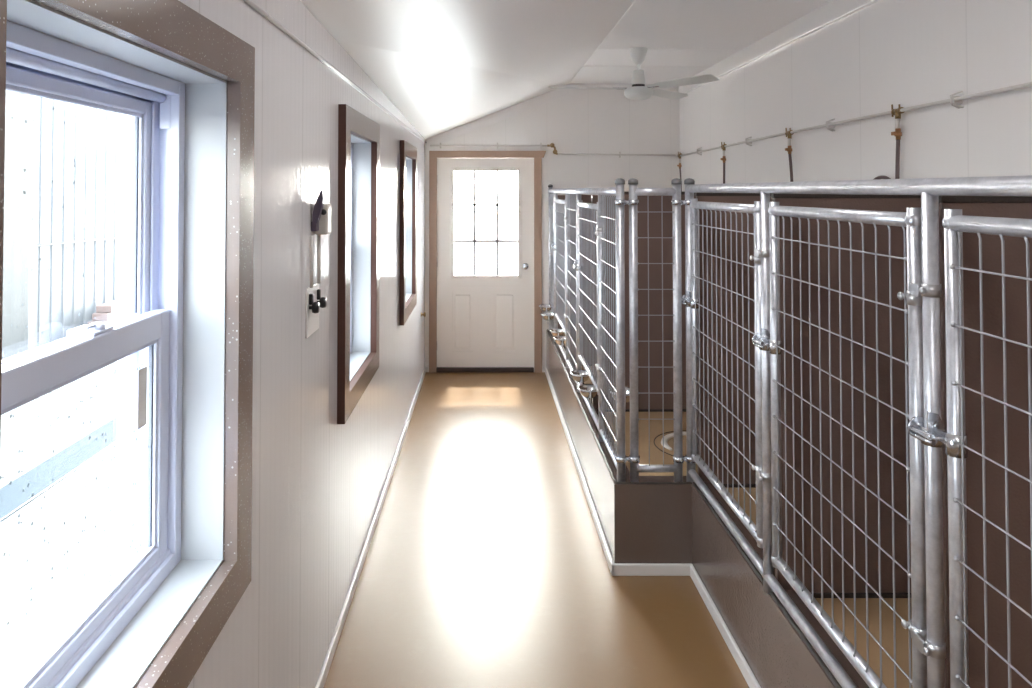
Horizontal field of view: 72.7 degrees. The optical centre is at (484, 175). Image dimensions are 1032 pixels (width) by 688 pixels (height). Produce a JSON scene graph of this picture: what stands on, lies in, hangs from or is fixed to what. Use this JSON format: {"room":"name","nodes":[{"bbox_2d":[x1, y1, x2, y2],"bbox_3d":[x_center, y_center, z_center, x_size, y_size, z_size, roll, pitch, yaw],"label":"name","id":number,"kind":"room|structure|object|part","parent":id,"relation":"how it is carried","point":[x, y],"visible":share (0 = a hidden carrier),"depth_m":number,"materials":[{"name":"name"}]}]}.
{"room":"dog kennel","nodes":[
{"label":"dog kennel","id":0,"kind":"room"},
{"bbox_2d":[179,0,424,687],"bbox_3d":[-0.685,0.555,2.634,0.209,2.500,8.490,0,-1,0],"label":"wall","id":1,"kind":"structure","parent":0,"point":[318,482],"depth_m":2.25,"materials":[{"name":"white paint"}]},
{"bbox_2d":[0,0,254,687],"bbox_3d":[-0.670,0.314,1.179,0.240,1.259,0.963,0,-1,0],"label":"window","id":2,"kind":"structure","parent":1,"relation":"in","point":[181,85],"depth_m":1.49,"materials":[{"name":"grey"}]},
{"bbox_3d":[-0.745,0.078,1.184,0.004,0.440,0.641,0,-1,0],"label":"glass","id":3,"kind":"part","parent":2,"relation":"part of","materials":[{"name":"clear glass"}]},
{"bbox_3d":[-0.705,0.560,1.174,0.004,0.448,0.625,0,-1,0],"label":"glass","id":4,"kind":"part","parent":2,"relation":"part of","materials":[{"name":"clear glass"}]},
{"bbox_3d":[-0.745,0.089,1.184,0.034,0.510,0.701,0,-1,0],"label":"sash","id":5,"kind":"part","parent":2,"relation":"part of","materials":[{"name":"white plastic"}]},
{"bbox_3d":[-0.705,0.554,1.174,0.034,0.540,0.701,0,-1,0],"label":"sash","id":6,"kind":"part","parent":2,"relation":"part of","materials":[{"name":"white plastic"}]},
{"bbox_3d":[-0.629,0.845,1.168,0.098,0.004,0.761,0,-1,0],"label":"sill","id":7,"kind":"part","parent":2,"relation":"part of","materials":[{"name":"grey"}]},
{"bbox_2d":[305,235,326,338],"bbox_3d":[-0.562,0.364,2.348,0.037,0.330,0.170,0,-1,0],"label":"fitting","id":8,"kind":"object","parent":1,"relation":"attached to","point":[313,305],"visible":0.98,"depth_m":2.32,"materials":[{"name":"white"}]},
{"bbox_3d":[-0.578,0.449,2.346,0.006,0.160,0.170,0,-1,0],"label":"plate","id":9,"kind":"part","parent":8,"relation":"part of","materials":[{"name":"white plastic"}]},
{"bbox_3d":[-0.559,0.420,2.292,0.031,0.064,0.038,0,-1,0],"label":"knob","id":10,"kind":"part","parent":8,"relation":"part of","materials":[{"name":"black plastic"}]},
{"bbox_3d":[-0.559,0.422,2.397,0.031,0.064,0.038,0,-1,0],"label":"knob","id":11,"kind":"part","parent":8,"relation":"part of","materials":[{"name":"black plastic"}]},
{"bbox_2d":[311,191,330,234],"bbox_3d":[-0.557,0.127,2.384,0.048,0.150,0.107,0,-1,0],"label":"wall dispenser","id":12,"kind":"object","parent":1,"relation":"attached to","point":[321,216],"visible":1,"depth_m":2.37,"materials":[{"name":"white plastic"}]},
{"bbox_2d":[243,0,425,142],"bbox_3d":[-0.574,-0.506,2.596,0.015,0.217,8.370,0,-1,0],"label":"trim","id":13,"kind":"structure","parent":1,"relation":"attached to","point":[292,17],"depth_m":2.45,"materials":[{"name":"white plastic"}]},
{"bbox_2d":[337,104,379,423],"bbox_3d":[-0.670,0.357,3.207,0.240,1.259,0.893,0,-1,0],"label":"window","id":14,"kind":"structure","parent":1,"relation":"in","point":[358,135],"depth_m":3.52,"materials":[{"name":"brown"}]},
{"bbox_3d":[-0.731,0.357,3.207,0.118,1.063,0.697,0,-1,0],"label":"frame","id":15,"kind":"part","parent":14,"relation":"part of","materials":[{"name":"white plastic"}]},
{"bbox_3d":[-0.629,0.887,3.196,0.098,0.004,0.691,0,-1,0],"label":"sill","id":16,"kind":"part","parent":14,"relation":"part of","materials":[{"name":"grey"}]},
{"bbox_2d":[315,367,425,687],"bbox_3d":[-0.574,1.778,2.548,0.014,0.052,8.370,0,-1,0],"label":"baseboard","id":17,"kind":"structure","parent":1,"relation":"attached to","point":[328,660],"depth_m":3.21,"materials":[{"name":"white"}]},
{"bbox_2d":[399,140,416,324],"bbox_3d":[-0.670,0.399,5.208,0.240,1.259,0.890,0,-1,0],"label":"window","id":18,"kind":"structure","parent":1,"relation":"in","point":[408,152],"depth_m":5.54,"materials":[{"name":"brown"}]},
{"bbox_2d":[323,372,748,687],"bbox_3d":[0.608,1.855,2.607,2.796,0.100,8.490,0,-1,0],"label":"floor","id":19,"kind":"structure","parent":0,"point":[485,565],"depth_m":3.12,"materials":[{"name":"beige laminate"}]},
{"bbox_2d":[546,330,868,687],"bbox_3d":[0.817,1.601,2.552,0.454,0.405,8.370,0,-1,0],"label":"wall","id":20,"kind":"structure","parent":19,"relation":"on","point":[641,523],"depth_m":3.08,"materials":[{"name":"paint"}]},
{"bbox_2d":[548,178,624,481],"bbox_3d":[0.629,0.750,4.990,0.047,1.400,3.532,0,-1,0],"label":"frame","id":21,"kind":"object","parent":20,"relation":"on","point":[570,355],"visible":0.94,"depth_m":3.73,"materials":[{"name":"metal"}]},
{"bbox_2d":[538,304,551,311],"bbox_3d":[0.572,1.279,6.595,0.136,0.109,0.136,0,-1,0],"label":"bowl","id":22,"kind":"object","parent":21,"relation":"attached to","point":[544,307],"visible":0.95,"depth_m":6.56,"materials":[{"name":"silver metal"}]},
{"bbox_2d":[541,312,553,323],"bbox_3d":[0.574,1.314,6.374,0.136,0.109,0.136,0,-1,0],"label":"bowl","id":23,"kind":"object","parent":21,"relation":"attached to","point":[547,316],"visible":0.93,"depth_m":6.34,"materials":[{"name":"silver metal"}]},
{"bbox_3d":[0.629,0.793,6.720,0.036,1.385,0.036,0,-1,0],"label":"post","id":24,"kind":"part","parent":21,"relation":"part of","materials":[{"name":"metal"}]},
{"bbox_3d":[0.629,0.808,6.224,0.036,1.335,0.036,0,-1,0],"label":"post","id":25,"kind":"part","parent":21,"relation":"part of","materials":[{"name":"metal"}]},
{"bbox_2d":[550,328,563,335],"bbox_3d":[0.618,1.371,5.953,0.136,0.109,0.136,0,-1,0],"label":"bowl","id":26,"kind":"object","parent":21,"relation":"attached to","point":[555,332],"visible":0.67,"depth_m":5.92,"materials":[{"name":"silver metal"}]},
{"bbox_2d":[553,336,565,348],"bbox_3d":[0.618,1.359,5.633,0.136,0.109,0.136,0,-1,0],"label":"bowl","id":27,"kind":"object","parent":21,"relation":"attached to","point":[560,340],"visible":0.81,"depth_m":5.60,"materials":[{"name":"silver metal"}]},
{"bbox_2d":[551,198,569,335],"bbox_3d":[0.621,0.712,5.776,0.063,1.048,0.956,0,-1,0],"label":"gate","id":28,"kind":"object","parent":21,"relation":"attached to","point":[561,317],"visible":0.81,"depth_m":5.80,"materials":[{"name":"metal"}]},
{"bbox_3d":[0.629,0.216,5.771,0.038,0.039,0.821,0,-1,0],"label":"rail","id":29,"kind":"part","parent":28,"relation":"part of","materials":[{"name":"metal"}]},
{"bbox_3d":[0.629,1.216,5.750,0.038,0.039,0.821,0,-1,0],"label":"rail","id":30,"kind":"part","parent":28,"relation":"part of","materials":[{"name":"metal"}]},
{"bbox_3d":[0.629,0.789,5.315,0.036,1.335,0.036,0,-1,0],"label":"post","id":31,"kind":"part","parent":21,"relation":"part of","materials":[{"name":"metal"}]},
{"bbox_3d":[0.629,0.776,4.685,0.036,1.335,0.036,0,-1,0],"label":"post","id":32,"kind":"part","parent":21,"relation":"part of","materials":[{"name":"metal"}]},
{"bbox_2d":[570,370,588,384],"bbox_3d":[0.620,1.331,4.533,0.136,0.109,0.136,0,-1,0],"label":"bowl","id":33,"kind":"object","parent":21,"relation":"attached to","point":[579,376],"visible":0.84,"depth_m":4.50,"materials":[{"name":"silver metal"}]},
{"bbox_3d":[0.629,0.113,5.015,0.041,0.041,3.508,0,-1,0],"label":"rail","id":34,"kind":"part","parent":21,"relation":"part of","materials":[{"name":"metal"}]},
{"bbox_3d":[0.629,1.400,4.988,0.033,0.033,3.508,0,-1,0],"label":"rail","id":35,"kind":"part","parent":21,"relation":"part of","materials":[{"name":"metal"}]},
{"bbox_2d":[578,384,596,407],"bbox_3d":[0.620,1.318,4.173,0.136,0.109,0.136,0,-1,0],"label":"bowl","id":36,"kind":"object","parent":21,"relation":"on","point":[586,390],"visible":0.83,"depth_m":4.14,"materials":[{"name":"silver metal"}]},
{"bbox_2d":[573,200,604,394],"bbox_3d":[0.621,0.680,4.236,0.063,1.048,0.956,0,-1,0],"label":"gate","id":37,"kind":"object","parent":21,"relation":"attached to","point":[578,265],"visible":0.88,"depth_m":4.25,"materials":[{"name":"metal"}]},
{"bbox_3d":[0.629,0.184,4.232,0.038,0.039,0.821,0,-1,0],"label":"rail","id":38,"kind":"part","parent":37,"relation":"part of","materials":[{"name":"metal"}]},
{"bbox_3d":[0.629,1.183,4.211,0.038,0.039,0.821,0,-1,0],"label":"rail","id":39,"kind":"part","parent":37,"relation":"part of","materials":[{"name":"metal"}]},
{"bbox_3d":[0.629,0.757,3.775,0.036,1.335,0.036,0,-1,0],"label":"post","id":40,"kind":"part","parent":21,"relation":"part of","materials":[{"name":"metal"}]},
{"bbox_2d":[610,386,629,408],"bbox_3d":[0.695,1.140,3.537,0.136,0.109,0.136,0,-1,0],"label":"bowl","id":41,"kind":"object","parent":21,"relation":"attached to","point":[627,389],"visible":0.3,"depth_m":3.51,"materials":[{"name":"silver metal"}]},
{"bbox_3d":[0.629,0.721,3.248,0.039,1.385,0.039,0,-1,0],"label":"post","id":42,"kind":"part","parent":21,"relation":"part of","materials":[{"name":"metal"}]},
{"bbox_2d":[545,367,760,687],"bbox_3d":[0.759,1.778,2.548,0.370,0.052,8.370,0,-1,0],"label":"baseboard","id":43,"kind":"structure","parent":20,"relation":"attached to","point":[616,569],"depth_m":3.17,"materials":[{"name":"white"}]},
{"bbox_2d":[615,178,694,481],"bbox_3d":[0.789,0.713,3.245,0.370,1.400,0.052,0,-1,0],"label":"fence panel","id":44,"kind":"object","parent":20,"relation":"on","point":[633,458],"visible":0.97,"depth_m":3.23,"materials":[{"name":"metal"}]},
{"bbox_3d":[0.690,0.721,3.248,0.039,1.385,0.039,0,-1,0],"label":"post","id":45,"kind":"part","parent":44,"relation":"part of","materials":[{"name":"metal"}]},
{"bbox_3d":[0.791,0.076,3.261,0.203,0.037,0.037,0,-1,0],"label":"rail","id":46,"kind":"part","parent":44,"relation":"part of","materials":[{"name":"metal"}]},
{"bbox_3d":[0.791,1.354,3.234,0.203,0.033,0.033,0,-1,0],"label":"rail","id":47,"kind":"part","parent":44,"relation":"part of","materials":[{"name":"metal"}]},
{"bbox_3d":[0.893,0.721,3.248,0.039,1.385,0.039,0,-1,0],"label":"post","id":48,"kind":"part","parent":44,"relation":"part of","materials":[{"name":"metal"}]},
{"bbox_2d":[547,329,841,687],"bbox_3d":[0.779,1.398,2.564,0.374,0.018,8.340,0,-1,0],"label":"trim","id":49,"kind":"structure","parent":20,"relation":"attached to","point":[804,639],"depth_m":2.75,"materials":[{"name":"grey"}]},
{"bbox_2d":[684,175,1031,687],"bbox_3d":[0.950,0.662,0.825,0.047,1.400,4.878,0,-1,0],"label":"frame","id":50,"kind":"object","parent":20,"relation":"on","point":[929,189],"visible":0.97,"depth_m":1.59,"materials":[{"name":"metal"}]},
{"bbox_3d":[0.950,0.721,3.240,0.040,1.385,0.040,0,-1,0],"label":"post","id":51,"kind":"part","parent":50,"relation":"part of","materials":[{"name":"metal"}]},
{"bbox_2d":[682,199,770,547],"bbox_3d":[0.942,0.689,2.805,0.063,1.183,0.924,0,-1,0],"label":"gate","id":52,"kind":"object","parent":50,"relation":"attached to","point":[690,299],"visible":0.94,"depth_m":2.71,"materials":[{"name":"metal"}]},
{"bbox_3d":[0.950,0.126,2.802,0.038,0.039,0.790,0,-1,0],"label":"rail","id":53,"kind":"part","parent":52,"relation":"part of","materials":[{"name":"metal"}]},
{"bbox_3d":[0.950,1.260,2.778,0.038,0.039,0.790,0,-1,0],"label":"rail","id":54,"kind":"part","parent":52,"relation":"part of","materials":[{"name":"metal"}]},
{"bbox_3d":[0.950,0.725,2.360,0.032,1.340,0.032,0,-1,0],"label":"post","id":55,"kind":"part","parent":50,"relation":"part of","materials":[{"name":"metal"}]},
{"bbox_3d":[0.950,1.312,0.800,0.033,0.033,4.854,0,-1,0],"label":"rail","id":56,"kind":"part","parent":50,"relation":"part of","materials":[{"name":"metal"}]},
{"bbox_2d":[752,202,945,687],"bbox_3d":[0.942,0.671,1.926,0.063,1.183,0.924,0,-1,0],"label":"gate","id":57,"kind":"object","parent":50,"relation":"attached to","point":[914,290],"visible":0.98,"depth_m":1.76,"materials":[{"name":"metal"}]},
{"bbox_3d":[0.950,1.242,1.899,0.038,0.039,0.790,0,-1,0],"label":"rail","id":58,"kind":"part","parent":57,"relation":"part of","materials":[{"name":"metal"}]},
{"bbox_3d":[0.950,0.107,1.923,0.038,0.039,0.790,0,-1,0],"label":"rail","id":59,"kind":"part","parent":57,"relation":"part of","materials":[{"name":"metal"}]},
{"bbox_3d":[0.950,0.010,0.827,0.037,0.037,4.854,0,-1,0],"label":"rail","id":60,"kind":"part","parent":50,"relation":"part of","materials":[{"name":"metal"}]},
{"bbox_3d":[0.950,0.706,1.482,0.032,1.340,0.032,0,-1,0],"label":"post","id":61,"kind":"part","parent":50,"relation":"part of","materials":[{"name":"metal"}]},
{"bbox_2d":[907,209,1031,687],"bbox_3d":[0.942,0.653,1.047,0.063,1.183,0.924,0,-1,0],"label":"gate","id":62,"kind":"object","parent":50,"relation":"attached to","point":[954,439],"visible":1,"depth_m":1.39,"materials":[{"name":"metal"}]},
{"bbox_3d":[0.950,0.089,1.044,0.038,0.039,0.790,0,-1,0],"label":"rail","id":63,"kind":"part","parent":62,"relation":"part of","materials":[{"name":"metal"}]},
{"bbox_2d":[425,85,679,371],"bbox_3d":[0.652,0.393,6.820,2.467,3.000,0.126,0,-1,0],"label":"wall","id":64,"kind":"structure","parent":0,"point":[603,121],"depth_m":6.78,"materials":[{"name":"white paint"}]},
{"bbox_2d":[429,151,545,371],"bbox_3d":[0.027,0.828,6.776,1.130,2.128,0.157,0,-1,0],"label":"door","id":65,"kind":"structure","parent":64,"relation":"in","point":[478,323],"depth_m":6.76,"materials":[{"name":"white"}]},
{"bbox_3d":[0.009,0.462,6.771,0.682,1.070,0.014,0,-1,0],"label":"glass frame","id":66,"kind":"part","parent":65,"relation":"part of","materials":[{"name":"white"}]},
{"bbox_3d":[0.390,0.876,6.731,0.060,0.060,0.069,0,-1,0],"label":"knob","id":67,"kind":"part","parent":65,"relation":"part of","materials":[{"name":"silver metal"}]},
{"bbox_2d":[426,84,678,149],"bbox_3d":[0.652,-0.566,6.777,2.447,0.635,0.012,0,-1,0],"label":"trim","id":68,"kind":"structure","parent":64,"relation":"attached to","point":[557,93],"depth_m":6.78,"materials":[{"name":"white plastic"}]},
{"bbox_2d":[430,143,675,157],"bbox_3d":[0.653,-0.243,6.739,2.366,0.143,0.076,0,-1,0],"label":"pipe","id":69,"kind":"object","parent":64,"relation":"attached to","point":[552,145],"visible":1,"depth_m":6.74,"materials":[{"name":"white metal"}]},
{"bbox_2d":[300,0,831,138],"bbox_3d":[0.608,-0.698,2.660,2.796,0.704,8.490,0,-1,0],"label":"ceiling","id":70,"kind":"structure","parent":0,"point":[445,65],"depth_m":4.08,"materials":[{"name":"white paint"}]},
{"bbox_2d":[569,0,635,83],"bbox_3d":[0.815,-0.972,2.606,0.008,0.008,8.370,0,-1,0],"label":"trim","id":71,"kind":"structure","parent":70,"relation":"attached to","point":[635,0],"depth_m":4.64,"materials":[{"name":"white plastic"}]},
{"bbox_2d":[548,47,719,99],"bbox_3d":[1.028,-0.735,5.050,1.144,0.369,1.060,0,-1,0],"label":"ceiling fan","id":72,"kind":"object","parent":70,"relation":"hanging from","point":[638,91],"visible":1,"depth_m":5.02,"materials":[{"name":"white metal"}]},
{"bbox_3d":[0.737,-0.628,5.035,0.555,0.034,0.116,0,-1,-6],"label":"blade","id":73,"kind":"part","parent":72,"relation":"part of","materials":[{"name":"white ceramic"}]},
{"bbox_3d":[1.112,-0.593,5.074,0.204,0.087,0.204,0,-1,0],"label":"motor","id":74,"kind":"part","parent":72,"relation":"part of","materials":[{"name":"white metal"}]},
{"bbox_3d":[1.374,-0.621,5.346,0.116,0.034,0.555,-1,-2,44],"label":"blade","id":75,"kind":"part","parent":72,"relation":"part of","materials":[{"name":"white ceramic"}]},
{"bbox_3d":[1.334,-0.633,4.769,0.116,0.034,0.555,1,-1,-36],"label":"blade","id":76,"kind":"part","parent":72,"relation":"part of","materials":[{"name":"white ceramic"}]},
{"bbox_2d":[583,49,742,66],"bbox_3d":[1.351,-0.910,5.450,1.071,0.006,0.740,0,-1,0],"label":"trim","id":77,"kind":"structure","parent":70,"relation":"attached to","point":[597,49],"depth_m":5.09,"materials":[{"name":"white plastic"}]},
{"bbox_2d":[563,333,911,687],"bbox_3d":[1.288,1.611,2.552,1.196,0.385,8.370,0,-1,0],"label":"floor","id":78,"kind":"structure","parent":0,"point":[656,426],"depth_m":2.28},
{"bbox_2d":[570,194,591,365],"bbox_3d":[1.270,0.803,5.460,1.219,1.353,0.040,0,-1,0],"label":"divider","id":79,"kind":"object","parent":78,"relation":"on","point":[586,198],"visible":0.02,"depth_m":5.45,"materials":[{"name":"grey metal"}]},
{"bbox_2d":[592,192,695,411],"bbox_3d":[1.270,0.780,4.341,1.219,1.353,0.040,0,-1,0],"label":"divider","id":80,"kind":"object","parent":78,"relation":"on","point":[655,202],"visible":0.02,"depth_m":4.33,"materials":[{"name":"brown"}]},
{"bbox_2d":[654,430,685,455],"bbox_3d":[1.135,1.440,3.741,0.455,0.012,0.455,0,-1,0],"label":"ring","id":81,"kind":"object","parent":78,"relation":"on","point":[667,437],"visible":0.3,"depth_m":3.81,"materials":[{"name":"white"}]},
{"bbox_2d":[695,193,771,487],"bbox_3d":[1.431,0.757,3.243,0.899,1.353,0.040,0,-1,0],"label":"divider","id":82,"kind":"object","parent":78,"relation":"on","point":[741,198],"visible":0.17,"depth_m":3.23,"materials":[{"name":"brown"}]},
{"bbox_2d":[771,193,920,597],"bbox_3d":[1.431,0.738,2.373,0.899,1.353,0.040,0,-1,0],"label":"divider","id":83,"kind":"object","parent":78,"relation":"on","point":[891,203],"visible":0.41,"depth_m":2.36,"materials":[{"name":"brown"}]},
{"bbox_2d":[938,195,1031,687],"bbox_3d":[1.431,0.720,1.501,0.899,1.353,0.040,0,-1,0],"label":"divider","id":84,"kind":"object","parent":78,"relation":"on","point":[985,206],"visible":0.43,"depth_m":1.50,"materials":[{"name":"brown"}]},
{"bbox_2d":[680,0,1031,191],"bbox_3d":[1.946,0.305,2.639,0.120,3.000,8.490,0,-1,0],"label":"wall","id":85,"kind":"structure","parent":0,"point":[878,56],"depth_m":3.34,"materials":[{"name":"white paint"}]},
{"bbox_2d":[678,0,879,93],"bbox_3d":[1.877,-0.910,2.605,0.017,0.122,8.370,0,-1,0],"label":"trim","id":86,"kind":"structure","parent":85,"relation":"attached to","point":[832,11],"depth_m":4.34,"materials":[{"name":"white plastic"}]},
{"bbox_2d":[677,82,1031,156],"bbox_3d":[1.863,-0.296,2.577,0.044,0.095,8.340,0,-1,0],"label":"pipe","id":87,"kind":"object","parent":85,"relation":"attached to","point":[955,100],"visible":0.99,"depth_m":3.10,"materials":[{"name":"white metal"}]},
{"bbox_2d":[677,152,681,191],"bbox_3d":[1.853,0.031,6.665,0.037,0.518,0.068,0,-1,0],"label":"hose","id":88,"kind":"object","parent":87,"relation":"hanging from","point":[679,156],"visible":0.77,"depth_m":6.65,"materials":[{"name":"brown rubber"}]},
{"bbox_2d":[721,142,726,183],"bbox_3d":[1.853,0.002,5.435,0.037,0.525,0.068,0,-1,0],"label":"hose","id":89,"kind":"object","parent":87,"relation":"hanging from","point":[723,148],"visible":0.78,"depth_m":5.43,"materials":[{"name":"brown rubber"}]},
{"bbox_2d":[785,128,793,181],"bbox_3d":[1.853,-0.026,4.266,0.037,0.532,0.068,0,-1,0],"label":"hose","id":90,"kind":"object","parent":87,"relation":"hanging from","point":[787,133],"visible":0.79,"depth_m":4.25,"materials":[{"name":"brown rubber"}]},
{"bbox_2d":[891,104,903,178],"bbox_3d":[1.853,-0.053,3.146,0.037,0.539,0.068,0,-1,0],"label":"hose","id":91,"kind":"object","parent":87,"relation":"hanging from","point":[896,112],"visible":0.76,"depth_m":3.14,"materials":[{"name":"brown rubber"}]},
{"bbox_2d":[873,175,890,179],"bbox_3d":[1.860,0.053,3.280,0.017,0.104,0.254,0,-1,0],"label":"loop","id":92,"kind":"object","parent":91,"relation":"attached to","point":[881,176],"visible":0.23,"depth_m":3.27,"materials":[{"name":"grey"}]},
{"label":"outside","id":93,"kind":"structure","parent":0,"visible":0},
{"bbox_2d":[0,211,517,657],"bbox_3d":[0.000,2.186,17.458,80.000,0.100,85.000,0,-1,0],"label":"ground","id":94,"kind":"structure","parent":93,"point":[26,432],"depth_m":4.00,"materials":[{"name":"white snow"}]},
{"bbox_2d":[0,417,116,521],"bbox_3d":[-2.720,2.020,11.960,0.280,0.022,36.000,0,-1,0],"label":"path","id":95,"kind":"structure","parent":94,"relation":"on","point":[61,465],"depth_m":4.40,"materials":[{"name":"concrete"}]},
{"bbox_2d":[2,90,119,358],"bbox_3d":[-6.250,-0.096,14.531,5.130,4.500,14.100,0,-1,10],"label":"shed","id":96,"kind":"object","parent":94,"relation":"on","point":[83,136],"visible":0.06,"depth_m":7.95,"materials":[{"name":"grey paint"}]},
{"bbox_3d":[-4.965,-0.246,7.339,0.120,4.500,0.370,0,-1,10],"label":"corner post","id":97,"kind":"part","parent":96,"relation":"part of","materials":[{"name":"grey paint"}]},
{"bbox_3d":[-3.757,0.905,14.176,0.035,0.025,13.900,0,-1,10],"label":"drip rail","id":98,"kind":"part","parent":96,"relation":"part of","materials":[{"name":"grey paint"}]},
{"bbox_2d":[88,299,117,324],"bbox_3d":[-4.490,1.739,8.515,0.260,0.420,1.100,0,-1,0],"label":"stack","id":99,"kind":"object","parent":94,"relation":"on","point":[105,312],"visible":0.21,"depth_m":8.17,"materials":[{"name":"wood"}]},
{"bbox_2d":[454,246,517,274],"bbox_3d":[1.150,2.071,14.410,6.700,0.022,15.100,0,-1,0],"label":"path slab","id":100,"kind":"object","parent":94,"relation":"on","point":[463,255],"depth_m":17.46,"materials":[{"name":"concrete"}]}
]}

